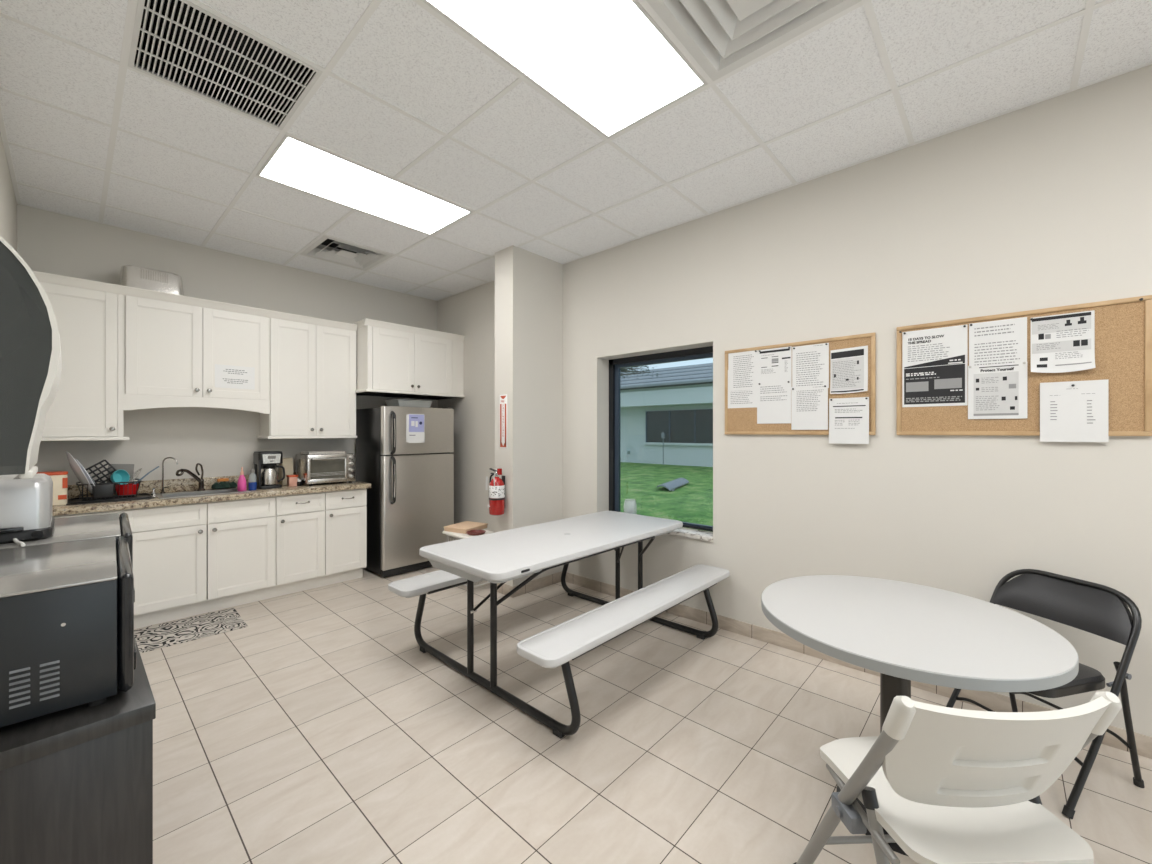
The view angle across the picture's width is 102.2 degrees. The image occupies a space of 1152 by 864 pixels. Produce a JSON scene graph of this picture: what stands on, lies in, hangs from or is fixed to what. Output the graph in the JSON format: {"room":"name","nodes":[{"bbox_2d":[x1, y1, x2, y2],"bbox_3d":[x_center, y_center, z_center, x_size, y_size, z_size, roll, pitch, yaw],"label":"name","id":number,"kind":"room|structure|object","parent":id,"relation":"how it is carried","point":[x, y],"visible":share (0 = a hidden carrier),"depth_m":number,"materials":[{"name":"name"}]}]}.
{"room":"common room","nodes":[
{"label":"common room","id":0,"kind":"room"},
{"bbox_2d":[0,132,16,250],"bbox_3d":[-1.142,-0.141,0.575,7.660,3.103,0.200,0,0,43],"label":"wall","id":1,"kind":"structure","parent":0,"point":[8,203],"depth_m":2.70,"materials":[{"name":"paint"}]},
{"bbox_2d":[0,236,61,478],"bbox_3d":[-1.083,-0.146,0.817,0.304,0.456,0.238,0,0,43],"label":"paper towel dispenser","id":2,"kind":"object","parent":1,"relation":"attached to","point":[30,347],"visible":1,"depth_m":0.77,"materials":[{"name":"black plastic"}]},
{"bbox_2d":[17,204,436,484],"bbox_3d":[-2.796,-0.141,4.583,0.200,3.103,3.865,0,0,43],"label":"wall","id":3,"kind":"structure","parent":0,"point":[224,441],"depth_m":3.95,"materials":[{"name":"paint"}]},
{"bbox_2d":[32,270,128,440],"bbox_3d":[-3.581,-0.502,3.321,0.352,1.125,0.544,0,0,43],"label":"upper cabinet","id":4,"kind":"object","parent":3,"relation":"attached to","point":[87,405],"visible":0.74,"depth_m":3.27,"materials":[{"name":"white wood"}]},
{"bbox_2d":[67,472,295,499],"bbox_3d":[-3.140,0.443,4.046,0.020,0.105,2.202,0,0,43],"label":"backsplash","id":5,"kind":"structure","parent":3,"relation":"attached to","point":[186,484],"depth_m":3.84,"materials":[{"name":"stone"}]},
{"bbox_2d":[123,286,270,413],"bbox_3d":[-3.105,-0.613,3.839,0.352,0.905,0.923,0,0,43],"label":"upper cabinet","id":6,"kind":"object","parent":3,"relation":"attached to","point":[173,344],"visible":0.99,"depth_m":3.68,"materials":[{"name":"white wood"}]},
{"bbox_2d":[119,265,183,295],"bbox_3d":[-3.302,-1.154,3.619,0.280,0.176,0.385,0,0,43],"label":"foil pan","id":7,"kind":"object","parent":6,"relation":"on","point":[131,276],"visible":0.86,"depth_m":3.53,"materials":[{"name":"silver metal"}]},
{"bbox_2d":[215,364,254,389],"bbox_3d":[-2.860,-0.460,3.902,0.002,0.190,0.275,0,0,43],"label":"notice","id":8,"kind":"object","parent":6,"relation":"attached to","point":[226,376],"visible":1,"depth_m":3.90,"materials":[{"name":"grey paper"}]},
{"bbox_2d":[257,310,356,438],"bbox_3d":[-2.549,-0.502,4.444,0.352,1.125,0.765,0,0,43],"label":"upper cabinet","id":9,"kind":"object","parent":3,"relation":"attached to","point":[312,360],"visible":0.99,"depth_m":4.31,"materials":[{"name":"white wood"}]},
{"bbox_2d":[354,318,464,399],"bbox_3d":[-1.841,-0.738,5.037,0.592,0.695,1.110,0,0,43],"label":"upper cabinet","id":10,"kind":"object","parent":3,"relation":"attached to","point":[393,359],"visible":0.99,"depth_m":4.78,"materials":[{"name":"white wood"}]},
{"bbox_2d":[437,281,494,539],"bbox_3d":[-0.997,-0.141,5.115,1.730,3.103,0.148,0,0,43],"label":"wall","id":11,"kind":"structure","parent":0,"point":[470,314],"depth_m":5.14,"materials":[{"name":"paint"}]},
{"bbox_2d":[495,245,562,586],"bbox_3d":[-0.424,-0.141,4.274,0.250,3.103,0.610,0,0,43],"label":"wall column","id":12,"kind":"structure","parent":0,"point":[528,285],"depth_m":4.12,"materials":[{"name":"paint"}]},
{"bbox_2d":[485,468,504,515],"bbox_3d":[-0.685,0.510,4.000,0.160,0.400,0.147,0,0,43],"label":"fire extinguisher","id":13,"kind":"object","parent":12,"relation":"attached to","point":[496,505],"visible":1,"depth_m":3.94,"materials":[{"name":"red metal"}]},
{"bbox_2d":[500,394,506,447],"bbox_3d":[-0.632,-0.092,4.048,0.100,0.465,0.006,0,0,43],"label":"sign","id":14,"kind":"object","parent":12,"relation":"attached to","point":[503,398],"visible":1,"depth_m":4.04,"materials":[{"name":"red plastic"}]},
{"bbox_2d":[497,583,511,596],"bbox_3d":[-0.638,1.364,4.050,0.260,0.092,0.010,0,0,43],"label":"baseboard","id":15,"kind":"structure","parent":12,"relation":"attached to","point":[504,589],"depth_m":4.03,"materials":[{"name":"tile"}]},
{"bbox_2d":[512,571,561,597],"bbox_3d":[-0.335,1.364,4.179,0.010,0.092,0.610,0,0,43],"label":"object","id":16,"kind":"structure","parent":12,"relation":"attached to","point":[551,579],"depth_m":4.17,"materials":[{"name":"tile"}]},
{"bbox_2d":[0,0,1151,300],"bbox_3d":[0.098,-1.741,1.924,8.060,0.304,3.865,0,0,43],"label":"ceiling","id":17,"kind":"structure","parent":0,"point":[403,94],"depth_m":2.37,"materials":[{"name":"tile"}]},
{"bbox_2d":[128,0,322,130],"bbox_3d":[-1.532,-1.680,2.035,0.586,0.186,0.586,0,0,43],"label":"ceiling vent","id":18,"kind":"object","parent":17,"relation":"in","point":[180,41],"visible":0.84,"depth_m":2.09,"materials":[{"name":"white metal"}]},
{"bbox_2d":[301,235,393,270],"bbox_3d":[-2.053,-1.645,4.170,0.584,0.116,0.584,0,0,43],"label":"ceiling vent","id":19,"kind":"object","parent":17,"relation":"in","point":[330,249],"visible":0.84,"depth_m":4.20,"materials":[{"name":"white metal"}]},
{"bbox_2d":[256,134,472,234],"bbox_3d":[-1.362,-1.616,3.121,0.584,0.054,1.192,0,0,43],"label":"ceiling light","id":20,"kind":"object","parent":17,"relation":"attached to","point":[294,163],"visible":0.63,"depth_m":3.02,"materials":[{"name":"white plastic"}]},
{"bbox_2d":[421,0,707,137],"bbox_3d":[-0.015,-1.616,1.883,0.584,0.054,1.192,0,0,43],"label":"ceiling light","id":21,"kind":"object","parent":17,"relation":"attached to","point":[609,63],"visible":0.82,"depth_m":1.95,"materials":[{"name":"white plastic"}]},
{"bbox_2d":[646,0,861,80],"bbox_3d":[0.639,-1.645,1.695,0.584,0.116,0.584,0,0,43],"label":"ceiling vent","id":22,"kind":"object","parent":17,"relation":"in","point":[722,36],"visible":1,"depth_m":1.82,"materials":[{"name":"white metal"}]},
{"bbox_2d":[134,566,1151,863],"bbox_3d":[0.098,1.470,1.924,8.060,0.120,3.865,0,0,43],"label":"floor","id":23,"kind":"structure","parent":0,"point":[319,729],"depth_m":2.07,"materials":[{"name":"tile"}]},
{"bbox_2d":[0,636,155,863],"bbox_3d":[-1.479,0.985,1.288,1.340,0.850,0.387,0,0,43],"label":"storage cabinet","id":24,"kind":"object","parent":23,"relation":"on","point":[76,782],"visible":0.68,"depth_m":0.89,"materials":[{"name":"black wood"}]},
{"bbox_2d":[0,513,134,601],"bbox_3d":[-1.586,0.428,1.447,0.526,0.263,0.298,0,0,45],"label":"microwave oven","id":25,"kind":"object","parent":24,"relation":"on","point":[78,528],"visible":0.2,"depth_m":1.41,"materials":[{"name":"black paint"}]},
{"bbox_2d":[0,473,53,546],"bbox_3d":[-1.603,0.213,1.304,0.395,0.169,0.181,0,0,43],"label":"toaster","id":26,"kind":"object","parent":25,"relation":"on","point":[26,505],"visible":0.98,"depth_m":1.27,"materials":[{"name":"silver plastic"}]},
{"bbox_2d":[0,536,136,727],"bbox_3d":[-1.212,0.428,1.056,0.526,0.263,0.298,0,0,45],"label":"microwave oven","id":27,"kind":"object","parent":24,"relation":"on","point":[67,608],"visible":1,"depth_m":0.93,"materials":[{"name":"black paint"}]},
{"bbox_2d":[53,510,122,517],"bbox_3d":[-3.505,0.974,3.224,0.588,0.873,0.496,0,0,43],"label":"base cabinet","id":28,"kind":"object","parent":23,"relation":"on","point":[116,511],"visible":0.04,"depth_m":3.12,"materials":[{"name":"white wood"}]},
{"bbox_2d":[134,608,247,652],"bbox_3d":[-2.834,1.407,3.256,0.523,0.006,0.814,0,0,43],"label":"kitchen mat","id":29,"kind":"object","parent":23,"relation":"on","point":[154,637],"visible":0.53,"depth_m":3.31,"materials":[{"name":"fabric"}]},
{"bbox_2d":[123,496,274,628],"bbox_3d":[-3.026,0.974,3.745,0.588,0.873,0.920,0,0,43],"label":"base cabinet","id":30,"kind":"object","parent":23,"relation":"on","point":[189,560],"visible":0.95,"depth_m":3.54,"materials":[{"name":"white wood"}]},
{"bbox_2d":[52,472,370,515],"bbox_3d":[-2.928,0.464,3.852,0.595,0.147,2.202,0,0,43],"label":"countertop","id":31,"kind":"structure","parent":30,"relation":"on","point":[186,484],"depth_m":3.73,"materials":[{"name":"stone"}]},
{"bbox_2d":[36,471,67,505],"bbox_3d":[-3.544,0.383,3.142,0.126,0.225,0.151,0,0,43],"label":"tub","id":32,"kind":"object","parent":31,"relation":"on","point":[59,478],"visible":0.51,"depth_m":3.13,"materials":[{"name":"beige plastic"}]},
{"bbox_2d":[58,478,67,499],"bbox_3d":[-3.464,0.383,3.138,0.002,0.145,0.043,0,0,43],"label":"print","id":33,"kind":"object","parent":32,"relation":"attached to","point":[62,482],"depth_m":3.14},
{"bbox_2d":[66,493,154,504],"bbox_3d":[-3.406,0.487,3.409,0.350,0.016,0.450,0,0,43],"label":"drainboard","id":34,"kind":"object","parent":31,"relation":"on","point":[73,501],"visible":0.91,"depth_m":3.32,"materials":[{"name":"black plastic"}]},
{"bbox_2d":[76,479,141,500],"bbox_3d":[-3.409,0.421,3.398,0.275,0.122,0.334,0,0,43],"label":"dish rack","id":35,"kind":"object","parent":34,"relation":"on","point":[100,491],"visible":0.85,"depth_m":3.30,"materials":[{"name":"black plastic"}]},
{"bbox_2d":[66,452,91,492],"bbox_3d":[-3.497,0.288,3.277,0.328,0.307,0.131,0,0,43],"label":"dinner plate","id":36,"kind":"object","parent":35,"relation":"in","point":[74,465],"visible":0.94,"depth_m":3.21,"materials":[{"name":"white ceramic"}]},
{"bbox_2d":[75,459,94,486],"bbox_3d":[-3.475,0.318,3.300,0.278,0.261,0.112,0,0,43],"label":"dinner plate","id":37,"kind":"object","parent":35,"relation":"in","point":[77,461],"visible":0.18,"depth_m":3.22,"materials":[{"name":"white ceramic"}]},
{"bbox_2d":[85,459,116,482],"bbox_3d":[-3.424,0.305,3.368,0.038,0.214,0.206,0,0,43],"label":"cooling rack","id":38,"kind":"object","parent":35,"relation":"on","point":[105,460],"visible":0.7,"depth_m":3.36,"materials":[{"name":"black plastic"}]},
{"bbox_2d":[110,470,129,484],"bbox_3d":[-3.345,0.329,3.404,0.065,0.110,0.112,0,0,7],"label":"bowl","id":39,"kind":"object","parent":35,"relation":"in","point":[119,475],"visible":0.88,"depth_m":3.42,"materials":[{"name":"plastic"}]},
{"bbox_2d":[107,464,133,493],"bbox_3d":[-3.417,0.350,3.487,0.008,0.228,0.153,0,0,43],"label":"cutting board","id":40,"kind":"object","parent":35,"relation":"in","point":[129,468],"visible":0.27,"depth_m":3.50,"materials":[{"name":"plastic"}]},
{"bbox_2d":[115,483,138,495],"bbox_3d":[-3.315,0.428,3.434,0.128,0.085,0.128,0,0,43],"label":"bowl","id":41,"kind":"object","parent":35,"relation":"in","point":[127,488],"visible":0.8,"depth_m":3.39,"materials":[{"name":"plastic"}]},
{"bbox_2d":[125,468,141,484],"bbox_3d":[-3.314,0.359,3.455,0.029,0.179,0.131,0,0,43],"label":"wire whisk","id":42,"kind":"object","parent":35,"relation":"in","point":[139,471],"visible":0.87,"depth_m":3.47,"materials":[{"name":"silver metal"}]},
{"bbox_2d":[134,466,158,483],"bbox_3d":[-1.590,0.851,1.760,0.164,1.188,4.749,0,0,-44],"label":"spatula","id":43,"kind":"object","parent":35,"relation":"in","point":[158,466],"visible":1,"depth_m":3.47,"materials":[{"name":"grey plastic"}]},
{"bbox_2d":[160,457,177,493],"bbox_3d":[-3.252,0.344,3.715,0.116,0.290,0.034,0,0,-15],"label":"water tap","id":44,"kind":"object","parent":31,"relation":"on","point":[163,487],"visible":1,"depth_m":3.70,"materials":[{"name":"silver metal"}]},
{"bbox_2d":[176,463,204,490],"bbox_3d":[-3.142,0.373,3.787,0.056,0.231,0.240,0,0,10],"label":"kitchen faucet","id":45,"kind":"object","parent":31,"relation":"on","point":[201,481],"visible":1,"depth_m":3.85,"materials":[{"name":"silver metal"}]},
{"bbox_2d":[155,488,250,498],"bbox_3d":[-3.012,0.572,3.760,0.365,0.166,0.560,0,0,43],"label":"sink","id":46,"kind":"object","parent":31,"relation":"in","point":[229,490],"visible":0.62,"depth_m":3.79,"materials":[{"name":"metal"}]},
{"bbox_2d":[162,489,241,496],"bbox_3d":[-3.003,0.575,3.752,0.292,0.160,0.512,0,0,43],"label":"basin","id":47,"kind":"object","parent":46,"relation":"in","point":[219,491],"depth_m":3.80,"materials":[{"name":"metal"}]},
{"bbox_2d":[211,481,236,488],"bbox_3d":[-3.038,0.457,4.022,0.098,0.063,0.188,0,0,43],"label":"cloth","id":48,"kind":"object","parent":31,"relation":"on","point":[222,485],"visible":1,"depth_m":4.00,"materials":[{"name":"green fabric"}]},
{"bbox_2d":[217,478,228,481],"bbox_3d":[-3.054,0.415,4.022,0.030,0.024,0.080,0,0,43],"label":"sponge","id":49,"kind":"object","parent":48,"relation":"on","point":[223,479],"visible":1,"depth_m":4.01,"materials":[{"name":"orange"}]},
{"bbox_2d":[237,467,246,490],"bbox_3d":[-2.810,0.395,3.911,0.064,0.200,0.064,0,0,43],"label":"dish soap bottle","id":50,"kind":"object","parent":31,"relation":"on","point":[241,484],"visible":0.98,"depth_m":3.89,"materials":[{"name":"pink plastic"}]},
{"bbox_2d":[248,469,256,490],"bbox_3d":[-2.753,0.404,3.957,0.059,0.183,0.059,0,0,43],"label":"spray bottle","id":51,"kind":"object","parent":31,"relation":"on","point":[251,485],"visible":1,"depth_m":3.94,"materials":[{"name":"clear plastic"}]},
{"bbox_2d":[253,451,284,488],"bbox_3d":[-2.724,0.334,4.136,0.221,0.322,0.207,0,0,43],"label":"coffee maker","id":52,"kind":"object","parent":31,"relation":"on","point":[265,462],"visible":0.94,"depth_m":4.07,"materials":[{"name":"black plastic"}]},
{"bbox_2d":[279,458,292,484],"bbox_3d":[-2.733,0.370,4.386,0.100,0.250,0.090,0,0,43],"label":"carton","id":53,"kind":"object","parent":31,"relation":"on","point":[287,463],"visible":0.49,"depth_m":4.35,"materials":[{"name":"beige cardboard"}]},
{"bbox_2d":[286,475,297,486],"bbox_3d":[-2.601,0.445,4.263,0.074,0.100,0.080,0,0,43],"label":"box","id":54,"kind":"object","parent":31,"relation":"on","point":[291,479],"visible":1,"depth_m":4.24,"materials":[{"name":"orange cardboard"}]},
{"bbox_2d":[296,453,354,485],"bbox_3d":[-2.397,0.352,4.473,0.376,0.285,0.433,0,0,43],"label":"toaster oven","id":55,"kind":"object","parent":31,"relation":"on","point":[320,468],"visible":0.97,"depth_m":4.35,"materials":[{"name":"silver metal"}]},
{"bbox_2d":[300,451,345,454],"bbox_3d":[-2.423,0.198,4.457,0.230,0.022,0.330,0,0,43],"label":"baking tray","id":56,"kind":"object","parent":55,"relation":"on","point":[307,452],"visible":0.98,"depth_m":4.40,"materials":[{"name":"silver metal"}]},
{"bbox_2d":[310,471,344,475],"bbox_3d":[-2.317,0.392,4.345,0.002,0.027,0.300,0,0,43],"label":"wire shelf","id":57,"kind":"object","parent":55,"relation":"attached to","point":[312,473],"depth_m":4.34,"materials":[{"name":"silver metal"}]},
{"bbox_2d":[273,492,324,597],"bbox_3d":[-2.583,0.974,4.226,0.589,0.873,0.386,0,0,43],"label":"base cabinet","id":58,"kind":"object","parent":23,"relation":"on","point":[299,518],"visible":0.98,"depth_m":4.05,"materials":[{"name":"white wood"}]},
{"bbox_2d":[322,488,366,585],"bbox_3d":[-2.326,0.974,4.506,0.589,0.873,0.375,0,0,43],"label":"base cabinet","id":59,"kind":"object","parent":23,"relation":"on","point":[345,510],"visible":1,"depth_m":4.33,"materials":[{"name":"white wood"}]},
{"bbox_2d":[356,406,453,577],"bbox_3d":[-1.783,0.574,4.913,0.725,1.672,0.780,0,0,43],"label":"refrigerator","id":60,"kind":"object","parent":23,"relation":"on","point":[410,497],"visible":0.81,"depth_m":4.63,"materials":[{"name":"silver metal"}]},
{"bbox_2d":[386,399,432,407],"bbox_3d":[-1.748,-0.282,4.866,0.295,0.086,0.385,0,0,43],"label":"clear tray","id":61,"kind":"object","parent":60,"relation":"on","point":[398,402],"visible":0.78,"depth_m":4.75,"materials":[{"name":"plastic"}]},
{"bbox_2d":[406,414,424,442],"bbox_3d":[-1.610,-0.035,4.669,0.005,0.290,0.195,0,0,43],"label":"notice","id":62,"kind":"object","parent":60,"relation":"attached to","point":[415,423],"visible":1,"depth_m":4.67,"materials":[{"name":"white paper"}]},
{"bbox_2d":[447,535,489,586],"bbox_3d":[-0.962,1.169,4.259,0.420,0.482,0.290,0,0,43],"label":"wire cart","id":63,"kind":"object","parent":23,"relation":"on","point":[448,537],"visible":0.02,"depth_m":4.19,"materials":[{"name":"white metal"}]},
{"bbox_2d":[443,529,493,538],"bbox_3d":[-0.986,0.918,4.247,0.380,0.017,0.320,0,0,43],"label":"paper tray","id":64,"kind":"object","parent":63,"relation":"on","point":[458,535],"visible":0.52,"depth_m":4.13,"materials":[{"name":"white paper"}]},
{"bbox_2d":[444,521,487,533],"bbox_3d":[-1.025,0.888,4.338,0.270,0.042,0.310,0,0,28],"label":"cardboard box","id":65,"kind":"object","parent":64,"relation":"on","point":[462,527],"visible":0.98,"depth_m":4.27,"materials":[{"name":"beige cardboard"}]},
{"bbox_2d":[467,530,485,534],"bbox_3d":[-0.889,0.898,4.145,0.170,0.022,0.170,0,0,43],"label":"dish","id":66,"kind":"object","parent":64,"relation":"on","point":[471,532],"visible":1,"depth_m":4.17,"materials":[{"name":"ceramic"}]},
{"bbox_2d":[388,511,729,738],"bbox_3d":[-0.067,1.038,3.097,1.510,0.745,1.780,0,0,43],"label":"picnic table","id":67,"kind":"object","parent":23,"relation":"on","point":[501,557],"visible":1,"depth_m":2.65,"materials":[{"name":"plastic"}]},
{"bbox_2d":[761,575,1078,855],"bbox_3d":[1.180,1.040,1.719,0.921,0.741,0.921,0,0,43],"label":"round table","id":68,"kind":"object","parent":23,"relation":"on","point":[904,632],"visible":0.82,"depth_m":1.56,"materials":[{"name":"white plastic"}]},
{"bbox_2d":[793,691,1121,863],"bbox_3d":[0.942,0.998,1.228,0.524,0.841,0.549,0,0,-2],"label":"folding chair","id":69,"kind":"object","parent":23,"relation":"on","point":[946,785],"visible":1,"depth_m":1.06,"materials":[{"name":"white plastic"}]},
{"bbox_2d":[946,569,1144,818],"bbox_3d":[1.947,1.028,1.990,0.534,0.778,0.504,0,0,-15],"label":"folding chair","id":70,"kind":"object","parent":23,"relation":"on","point":[1091,607],"visible":0.6,"depth_m":1.91,"materials":[{"name":"black plastic"}]},
{"bbox_2d":[563,64,1151,736],"bbox_3d":[1.321,-0.141,3.255,7.660,3.103,0.250,0,0,43],"label":"wall","id":71,"kind":"structure","parent":0,"point":[1047,203],"depth_m":2.60,"materials":[{"name":"paint"}]},
{"bbox_2d":[609,346,712,531],"bbox_3d":[0.724,0.052,3.899,1.101,1.425,0.058,0,0,43],"label":"window","id":72,"kind":"structure","parent":71,"relation":"in","point":[615,365],"depth_m":4.21,"materials":[{"name":"brown metal"}]},
{"bbox_2d":[667,527,712,541],"bbox_3d":[0.641,0.780,3.809,1.101,0.030,0.187,0,0,43],"label":"trim","id":73,"kind":"structure","parent":71,"relation":"attached to","point":[684,532],"depth_m":3.52,"materials":[{"name":"stone"}]},
{"bbox_2d":[626,507,633,513],"bbox_3d":[0.463,0.671,3.969,0.114,0.188,0.114,0,0,43],"label":"glass jar","id":74,"kind":"object","parent":73,"relation":"on","point":[630,510],"visible":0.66,"depth_m":3.95,"materials":[{"name":"grey glass"}]},
{"bbox_2d":[725,332,875,434],"bbox_3d":[1.398,-0.279,3.001,0.913,0.594,0.020,0,0,43],"label":"cork board","id":75,"kind":"object","parent":71,"relation":"attached to","point":[738,421],"visible":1,"depth_m":2.94,"materials":[{"name":"brown wood"}]},
{"bbox_2d":[728,390,756,407],"bbox_3d":[1.151,-0.303,3.223,0.217,0.273,0.001,0,0,43],"label":"printed notice","id":76,"kind":"object","parent":75,"relation":"attached to","point":[743,398],"visible":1,"depth_m":3.22,"materials":[{"name":"white paper"}]},
{"bbox_2d":[728,350,757,390],"bbox_3d":[1.151,-0.422,3.213,0.210,0.268,0.011,0,0,43],"label":"printed notice","id":77,"kind":"object","parent":75,"relation":"attached to","point":[742,366],"visible":1,"depth_m":3.21,"materials":[{"name":"white paper"}]},
{"bbox_2d":[757,381,790,423],"bbox_3d":[1.304,-0.194,3.071,0.220,0.276,0.011,0,0,43],"label":"printed notice","id":78,"kind":"object","parent":75,"relation":"attached to","point":[773,398],"visible":1,"depth_m":3.07,"materials":[{"name":"white paper"}]},
{"bbox_2d":[758,346,791,386],"bbox_3d":[1.308,-0.413,3.069,0.216,0.279,0.011,0,0,43],"label":"printed notice","id":79,"kind":"object","parent":75,"relation":"attached to","point":[775,364],"visible":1,"depth_m":3.07,"materials":[{"name":"white paper"}]},
{"bbox_2d":[760,348,789,367],"bbox_3d":[1.312,-0.487,3.071,0.199,0.110,0.001,0,0,43],"label":"print","id":80,"kind":"object","parent":79,"relation":"attached to","point":[787,349],"depth_m":3.07},
{"bbox_2d":[791,385,827,429],"bbox_3d":[1.464,-0.152,2.922,0.213,0.276,0.011,0,0,43],"label":"printed notice","id":81,"kind":"object","parent":75,"relation":"attached to","point":[809,404],"visible":1,"depth_m":2.92,"materials":[{"name":"white paper"}]},
{"bbox_2d":[792,343,828,387],"bbox_3d":[1.468,-0.409,2.920,0.214,0.278,0.011,0,0,43],"label":"printed notice","id":82,"kind":"object","parent":75,"relation":"attached to","point":[810,363],"visible":1,"depth_m":2.92,"materials":[{"name":"white paper"}]},
{"bbox_2d":[830,346,867,393],"bbox_3d":[1.627,-0.368,2.775,0.197,0.274,0.013,0,0,43],"label":"printed notice","id":83,"kind":"object","parent":75,"relation":"attached to","point":[849,366],"visible":1,"depth_m":2.78,"materials":[{"name":"white paper"}]},
{"bbox_2d":[829,397,868,443],"bbox_3d":[1.623,-0.067,2.771,0.210,0.274,0.011,0,0,43],"label":"printed notice","id":84,"kind":"object","parent":75,"relation":"attached to","point":[848,417],"visible":1,"depth_m":2.77,"materials":[{"name":"white paper"}]},
{"bbox_2d":[833,405,865,417],"bbox_3d":[1.627,-0.120,2.772,0.172,0.075,0.001,0,0,43],"label":"print","id":85,"kind":"object","parent":84,"relation":"attached to","point":[839,411],"depth_m":2.77},
{"bbox_2d":[565,572,1151,758],"bbox_3d":[1.962,1.364,2.489,5.680,0.092,0.010,0,0,43],"label":"baseboard","id":86,"kind":"structure","parent":71,"relation":"attached to","point":[996,702],"depth_m":2.89,"materials":[{"name":"tile"}]},
{"bbox_2d":[896,295,1151,435],"bbox_3d":[2.143,-0.286,2.310,0.915,0.608,0.029,0,0,43],"label":"cork board","id":87,"kind":"object","parent":71,"relation":"attached to","point":[1123,327],"visible":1,"depth_m":2.11,"materials":[{"name":"brown wood"}]},
{"bbox_2d":[902,324,967,406],"bbox_3d":[1.925,-0.348,2.503,0.279,0.420,0.011,0,0,43],"label":"poster","id":88,"kind":"object","parent":87,"relation":"attached to","point":[934,361],"visible":1,"depth_m":2.50,"materials":[{"name":"white paper"}]},
{"bbox_2d":[906,377,961,401],"bbox_3d":[1.925,-0.230,2.507,0.241,0.131,0.001,0,0,43],"label":"print","id":89,"kind":"object","parent":88,"relation":"attached to","point":[952,382],"depth_m":2.50},
{"bbox_2d":[906,359,962,390],"bbox_3d":[1.926,-0.299,2.506,0.243,0.166,0.001,0,0,43],"label":"print","id":90,"kind":"object","parent":88,"relation":"attached to","point":[922,373],"depth_m":2.51},
{"bbox_2d":[968,362,1026,418],"bbox_3d":[2.108,-0.204,2.330,0.221,0.276,0.011,0,0,43],"label":"poster","id":91,"kind":"object","parent":87,"relation":"attached to","point":[995,391],"visible":1,"depth_m":2.33,"materials":[{"name":"white paper"}]},
{"bbox_2d":[976,364,1018,409],"bbox_3d":[2.111,-0.221,2.333,0.159,0.221,0.001,0,0,43],"label":"print","id":92,"kind":"object","parent":91,"relation":"attached to","point":[1004,378],"depth_m":2.31},
{"bbox_2d":[969,317,1026,365],"bbox_3d":[2.110,-0.425,2.330,0.216,0.270,0.011,0,0,43],"label":"printed notice","id":93,"kind":"object","parent":87,"relation":"attached to","point":[998,341],"visible":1,"depth_m":2.33,"materials":[{"name":"white paper"}]},
{"bbox_2d":[1030,310,1095,372],"bbox_3d":[2.268,-0.415,2.171,0.209,0.275,0.031,0,0,43],"label":"poster","id":94,"kind":"object","parent":87,"relation":"attached to","point":[1060,343],"visible":1,"depth_m":2.18,"materials":[{"name":"white paper"}]},
{"bbox_2d":[1040,379,1107,441],"bbox_3d":[2.298,-0.095,2.149,0.217,0.281,0.011,0,0,43],"label":"list","id":95,"kind":"object","parent":87,"relation":"attached to","point":[1070,411],"visible":1,"depth_m":2.15,"materials":[{"name":"white paper"}]},
{"label":"outside","id":96,"kind":"structure","parent":0,"visible":0},
{"bbox_2d":[620,462,712,531],"bbox_3d":[6.749,1.460,36.897,80.000,0.100,56.535,0,0,43],"label":"ground","id":97,"kind":"structure","parent":96,"point":[691,502],"depth_m":10.84,"materials":[{"name":"green plant"}]},
{"bbox_2d":[620,365,657,378],"bbox_3d":[1.318,-1.589,16.580,3.696,6.016,1.646,0,0,43],"label":"tree","id":98,"kind":"object","parent":97,"relation":"on","point":[625,370],"visible":0.23,"depth_m":16.14,"materials":[{"name":"green plant"}]},
{"bbox_2d":[661,432,664,464],"bbox_3d":[3.716,0.700,19.810,0.140,1.420,0.120,0,0,43],"label":"garden lamp","id":99,"kind":"object","parent":97,"relation":"on","point":[663,433],"visible":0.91,"depth_m":19.79,"materials":[{"name":"grey metal"}]},
{"bbox_2d":[620,363,712,466],"bbox_3d":[7.145,-0.900,21.073,42.600,4.620,8.100,0,0,43],"label":"neighbouring building","id":100,"kind":"structure","parent":97,"relation":"on","point":[677,402],"depth_m":19.83,"materials":[{"name":"white paint"}]},
{"bbox_2d":[657,478,688,490],"bbox_3d":[2.519,1.341,12.014,0.474,0.138,2.470,0,0,26],"label":"panel","id":101,"kind":"object","parent":97,"relation":"on","point":[671,485],"visible":1,"depth_m":11.65,"materials":[{"name":"concrete"}]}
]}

